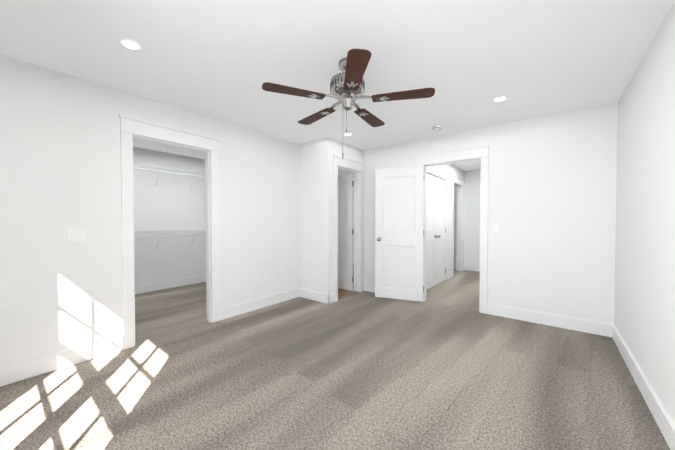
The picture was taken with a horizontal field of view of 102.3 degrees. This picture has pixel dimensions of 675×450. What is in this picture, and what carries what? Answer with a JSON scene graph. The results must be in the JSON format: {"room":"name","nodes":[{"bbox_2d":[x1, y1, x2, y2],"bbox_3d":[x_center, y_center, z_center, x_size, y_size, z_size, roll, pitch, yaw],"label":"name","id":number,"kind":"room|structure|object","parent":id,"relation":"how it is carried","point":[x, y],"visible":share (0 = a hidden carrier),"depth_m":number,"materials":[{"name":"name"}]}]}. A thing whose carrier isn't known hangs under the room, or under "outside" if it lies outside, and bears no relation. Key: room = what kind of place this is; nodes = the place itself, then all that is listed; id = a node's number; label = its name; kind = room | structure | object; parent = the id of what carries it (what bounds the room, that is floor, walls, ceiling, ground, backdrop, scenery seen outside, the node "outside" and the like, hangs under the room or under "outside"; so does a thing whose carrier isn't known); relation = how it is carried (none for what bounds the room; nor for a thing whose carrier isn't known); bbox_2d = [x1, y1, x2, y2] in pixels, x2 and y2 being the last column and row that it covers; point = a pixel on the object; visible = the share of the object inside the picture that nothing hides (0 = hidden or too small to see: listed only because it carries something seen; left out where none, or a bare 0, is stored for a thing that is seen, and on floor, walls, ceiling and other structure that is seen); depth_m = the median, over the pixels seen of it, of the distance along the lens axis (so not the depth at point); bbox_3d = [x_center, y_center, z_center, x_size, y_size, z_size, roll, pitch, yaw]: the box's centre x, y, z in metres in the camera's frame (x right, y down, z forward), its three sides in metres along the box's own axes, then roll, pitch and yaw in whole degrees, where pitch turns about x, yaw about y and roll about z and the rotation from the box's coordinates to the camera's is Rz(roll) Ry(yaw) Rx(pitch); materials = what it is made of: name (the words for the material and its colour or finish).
{"room":"empty bedroom","nodes":[
{"label":"empty bedroom","id":0,"kind":"room"},
{"bbox_2d":[0,54,298,365],"bbox_3d":[-1.826,-0.045,2.930,0.120,2.440,3.990,1,1,38],"label":"wall","id":1,"kind":"structure","parent":0,"point":[60,160],"depth_m":2.37,"materials":[{"name":"white paint"}]},
{"bbox_2d":[0,334,122,386],"bbox_3d":[-2.473,1.117,2.017,0.015,0.145,1.426,1,1,38],"label":"baseboard","id":2,"kind":"structure","parent":1,"relation":"attached to","point":[25,369],"depth_m":2.23,"materials":[{"name":"white paint"}]},
{"bbox_2d":[68,228,85,241],"bbox_3d":[-2.223,0.084,2.322,0.010,0.115,0.115,1,1,38],"label":"light switch","id":3,"kind":"object","parent":1,"relation":"attached to","point":[76,234],"visible":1,"depth_m":2.32,"materials":[{"name":"white plastic"}]},
{"bbox_2d":[119,115,219,349],"bbox_3d":[-1.778,0.071,2.965,0.154,2.206,0.972,1,1,38],"label":"door frame","id":4,"kind":"structure","parent":1,"relation":"attached to","point":[131,128],"depth_m":2.77,"materials":[{"name":"white paint"}]},
{"bbox_2d":[220,288,299,319],"bbox_3d":[-1.028,1.088,3.850,0.015,0.145,1.346,1,1,38],"label":"baseboard","id":5,"kind":"structure","parent":1,"relation":"attached to","point":[244,307],"depth_m":3.74,"materials":[{"name":"white paint"}]},
{"bbox_2d":[262,272,265,279],"bbox_3d":[-1.036,0.720,3.841,0.009,0.115,0.070,1,1,38],"label":"outlet","id":6,"kind":"object","parent":1,"relation":"attached to","point":[263,275],"visible":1,"depth_m":3.83,"materials":[{"name":"white plastic"}]},
{"bbox_2d":[279,269,282,276],"bbox_3d":[-0.840,0.716,4.082,0.018,0.115,0.070,1,1,38],"label":"outlet","id":7,"kind":"object","parent":1,"relation":"attached to","point":[280,272],"visible":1,"depth_m":4.07,"materials":[{"name":"white plastic"}]},
{"bbox_2d":[133,147,205,284],"bbox_3d":[-2.295,-0.093,5.954,0.120,2.440,8.160,1,1,38],"label":"wall","id":8,"kind":"structure","parent":0,"point":[169,202],"depth_m":4.90,"materials":[{"name":"white paint"}]},
{"bbox_2d":[133,162,204,189],"bbox_3d":[-3.419,-0.815,4.174,0.303,0.329,3.733,1,1,38],"label":"closet shelf","id":9,"kind":"object","parent":8,"relation":"attached to","point":[164,168],"visible":0.38,"depth_m":4.68,"materials":[{"name":"white metal"}]},
{"bbox_2d":[134,230,205,249],"bbox_3d":[-3.419,0.275,4.191,0.303,0.329,3.733,1,1,38],"label":"closet shelf","id":10,"kind":"object","parent":8,"relation":"attached to","point":[169,235],"visible":0.38,"depth_m":4.67,"materials":[{"name":"white metal"}]},
{"bbox_2d":[135,275,205,293],"bbox_3d":[-3.532,1.081,4.292,0.015,0.145,3.750,1,1,38],"label":"baseboard","id":11,"kind":"structure","parent":8,"relation":"attached to","point":[150,287],"depth_m":4.89,"materials":[{"name":"white paint"}]},
{"bbox_2d":[299,137,333,293],"bbox_3d":[-1.217,-0.077,4.914,2.860,2.440,0.120,1,1,38],"label":"wall","id":12,"kind":"structure","parent":0,"point":[315,215],"depth_m":4.13,"materials":[{"name":"white paint"}]},
{"bbox_2d":[300,288,331,303],"bbox_3d":[-0.351,1.082,4.184,0.605,0.145,0.045,1,1,38],"label":"baseboard","id":13,"kind":"structure","parent":12,"relation":"attached to","point":[326,298],"depth_m":4.13,"materials":[{"name":"white paint"}]},
{"bbox_2d":[0,263,669,449],"bbox_3d":[0.089,1.206,4.095,6.190,0.100,8.160,1,1,38],"label":"floor carpet","id":14,"kind":"object","parent":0,"point":[446,365],"visible":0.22,"depth_m":2.01,"materials":[{"name":"grey carpet"}]},
{"bbox_2d":[0,0,674,177],"bbox_3d":[0.089,-1.333,4.055,6.190,0.100,8.160,1,1,38],"label":"ceiling","id":15,"kind":"structure","parent":0,"point":[468,61],"depth_m":2.00,"materials":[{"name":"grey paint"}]},
{"bbox_2d":[118,38,141,50],"bbox_3d":[-1.429,-1.246,1.879,0.132,0.006,0.132,1,1,38],"label":"recessed light","id":16,"kind":"object","parent":15,"relation":"in","point":[130,44],"visible":1,"depth_m":1.88,"materials":[{"name":"white plastic"}]},
{"bbox_2d":[262,48,434,158],"bbox_3d":[0.082,-0.880,2.141,1.228,0.747,1.212,1,1,38],"label":"ceiling fan","id":17,"kind":"object","parent":15,"relation":"hanging from","point":[347,87],"visible":1,"depth_m":2.00,"materials":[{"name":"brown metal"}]},
{"bbox_2d":[431,124,441,129],"bbox_3d":[1.282,-1.257,3.511,0.132,0.035,0.132,1,1,38],"label":"smoke detector","id":18,"kind":"object","parent":15,"relation":"attached to","point":[437,127],"visible":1,"depth_m":3.47,"materials":[{"name":"white plastic"}]},
{"bbox_2d":[493,96,507,101],"bbox_3d":[1.626,-1.259,2.718,0.132,0.006,0.132,1,1,38],"label":"recessed light","id":19,"kind":"object","parent":15,"relation":"in","point":[499,98],"visible":1,"depth_m":2.71,"materials":[{"name":"white plastic"}]},
{"bbox_2d":[338,266,355,298],"bbox_3d":[0.064,1.126,5.801,1.838,0.006,2.830,1,1,38],"label":"floor","id":20,"kind":"structure","parent":0,"point":[342,293],"depth_m":4.60,"materials":[{"name":"brown wood"}]},
{"bbox_2d":[334,139,363,281],"bbox_3d":[0.156,-0.069,4.443,0.120,2.440,0.840,1,1,38],"label":"wall","id":21,"kind":"structure","parent":0,"point":[350,152],"depth_m":4.44,"materials":[{"name":"white paint"}]},
{"bbox_2d":[338,173,353,290],"bbox_3d":[0.022,0.123,4.870,0.614,2.018,0.177,1,1,38],"label":"bathroom door","id":22,"kind":"structure","parent":21,"relation":"in","point":[345,231],"depth_m":4.76,"materials":[{"name":"white paint"}]},
{"bbox_2d":[333,154,364,301],"bbox_3d":[0.151,0.048,4.411,0.154,2.206,0.822,1,1,38],"label":"door frame","id":23,"kind":"structure","parent":21,"relation":"attached to","point":[351,165],"depth_m":4.61,"materials":[{"name":"white paint"}]},
{"bbox_2d":[353,178,353,262],"bbox_3d":[-0.327,-0.107,6.867,0.120,2.440,4.050,1,1,38],"label":"wall","id":24,"kind":"structure","parent":0,"point":[353,222],"depth_m":7.76,"materials":[{"name":"white paint"}]},
{"bbox_2d":[436,164,464,271],"bbox_3d":[2.130,-0.087,5.542,0.120,2.440,3.090,1,1,38],"label":"wall","id":25,"kind":"structure","parent":0,"point":[451,169],"depth_m":5.79,"materials":[{"name":"white paint"}]},
{"bbox_2d":[427,174,438,289],"bbox_3d":[1.634,0.123,4.847,0.177,2.018,0.594,1,1,38],"label":"closet door","id":26,"kind":"structure","parent":25,"relation":"in","point":[431,220],"depth_m":4.90,"materials":[{"name":"white paint"}]},
{"bbox_2d":[427,166,448,279],"bbox_3d":[1.800,0.037,5.097,0.154,2.206,1.392,1,1,38],"label":"trim","id":27,"kind":"structure","parent":25,"relation":"attached to","point":[435,171],"depth_m":5.52,"materials":[{"name":"white paint"}]},
{"bbox_2d":[435,177,446,284],"bbox_3d":[2.006,0.116,5.319,0.177,2.018,0.594,1,1,38],"label":"closet door","id":28,"kind":"structure","parent":25,"relation":"in","point":[440,268],"depth_m":5.31,"materials":[{"name":"white paint"}]},
{"bbox_2d":[447,270,451,279],"bbox_3d":[2.369,1.058,5.753,0.015,0.145,0.342,1,1,38],"label":"baseboard","id":29,"kind":"structure","parent":25,"relation":"attached to","point":[449,274],"depth_m":5.73,"materials":[{"name":"white paint"}]},
{"bbox_2d":[451,175,464,276],"bbox_3d":[2.728,0.019,6.275,0.154,2.206,0.972,1,1,38],"label":"trim","id":30,"kind":"structure","parent":25,"relation":"attached to","point":[458,182],"depth_m":6.56,"materials":[{"name":"white paint"}]},
{"bbox_2d":[453,170,479,265],"bbox_3d":[2.578,-0.113,7.232,5.950,2.440,0.120,1,1,38],"label":"wall","id":31,"kind":"structure","parent":0,"point":[472,221],"depth_m":6.62,"materials":[{"name":"white paint"}]},
{"bbox_2d":[453,263,479,271],"bbox_3d":[2.493,1.034,7.232,3.880,0.145,0.015,1,1,38],"label":"baseboard","id":32,"kind":"structure","parent":31,"relation":"attached to","point":[468,268],"depth_m":6.64,"materials":[{"name":"white paint"}]},
{"bbox_2d":[364,103,617,323],"bbox_3d":[1.667,-0.060,3.864,3.210,2.440,0.120,1,1,38],"label":"wall","id":33,"kind":"structure","parent":0,"point":[551,200],"depth_m":3.17,"materials":[{"name":"white paint"}]},
{"bbox_2d":[363,282,374,292],"bbox_3d":[0.833,1.078,4.443,0.966,0.145,0.030,1,1,38],"label":"baseboard","id":34,"kind":"structure","parent":33,"relation":"attached to","point":[369,287],"depth_m":4.67,"materials":[{"name":"white paint"}]},
{"bbox_2d":[375,166,423,301],"bbox_3d":[0.943,0.134,4.180,0.739,2.018,0.177,0,1,21],"label":"bedroom door","id":35,"kind":"structure","parent":33,"relation":"in","point":[399,210],"depth_m":4.17,"materials":[{"name":"white paint"}]},
{"bbox_2d":[416,144,489,313],"bbox_3d":[1.631,0.056,3.893,0.972,2.206,0.188,1,1,38],"label":"door frame","id":36,"kind":"structure","parent":33,"relation":"attached to","point":[476,153],"depth_m":3.60,"materials":[{"name":"white paint"}]},
{"bbox_2d":[493,223,498,231],"bbox_3d":[2.035,0.036,3.492,0.070,0.115,0.010,1,1,38],"label":"light switch","id":37,"kind":"object","parent":33,"relation":"attached to","point":[495,227],"visible":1,"depth_m":3.49,"materials":[{"name":"white plastic"}]},
{"bbox_2d":[487,303,607,336],"bbox_3d":[2.415,1.098,3.205,1.156,0.145,0.015,1,1,38],"label":"baseboard","id":38,"kind":"structure","parent":33,"relation":"attached to","point":[561,321],"depth_m":3.15,"materials":[{"name":"white paint"}]},
{"bbox_2d":[614,1,674,423],"bbox_3d":[2.473,-0.034,2.197,0.120,2.440,8.160,1,1,38],"label":"wall","id":39,"kind":"structure","parent":0,"point":[644,312],"depth_m":1.84,"materials":[{"name":"white paint"}]},
{"bbox_2d":[608,323,674,449],"bbox_3d":[1.426,1.133,0.997,0.015,0.145,4.710,1,1,38],"label":"baseboard","id":40,"kind":"structure","parent":39,"relation":"attached to","point":[666,425],"depth_m":1.80,"materials":[{"name":"white paint"}]}
]}

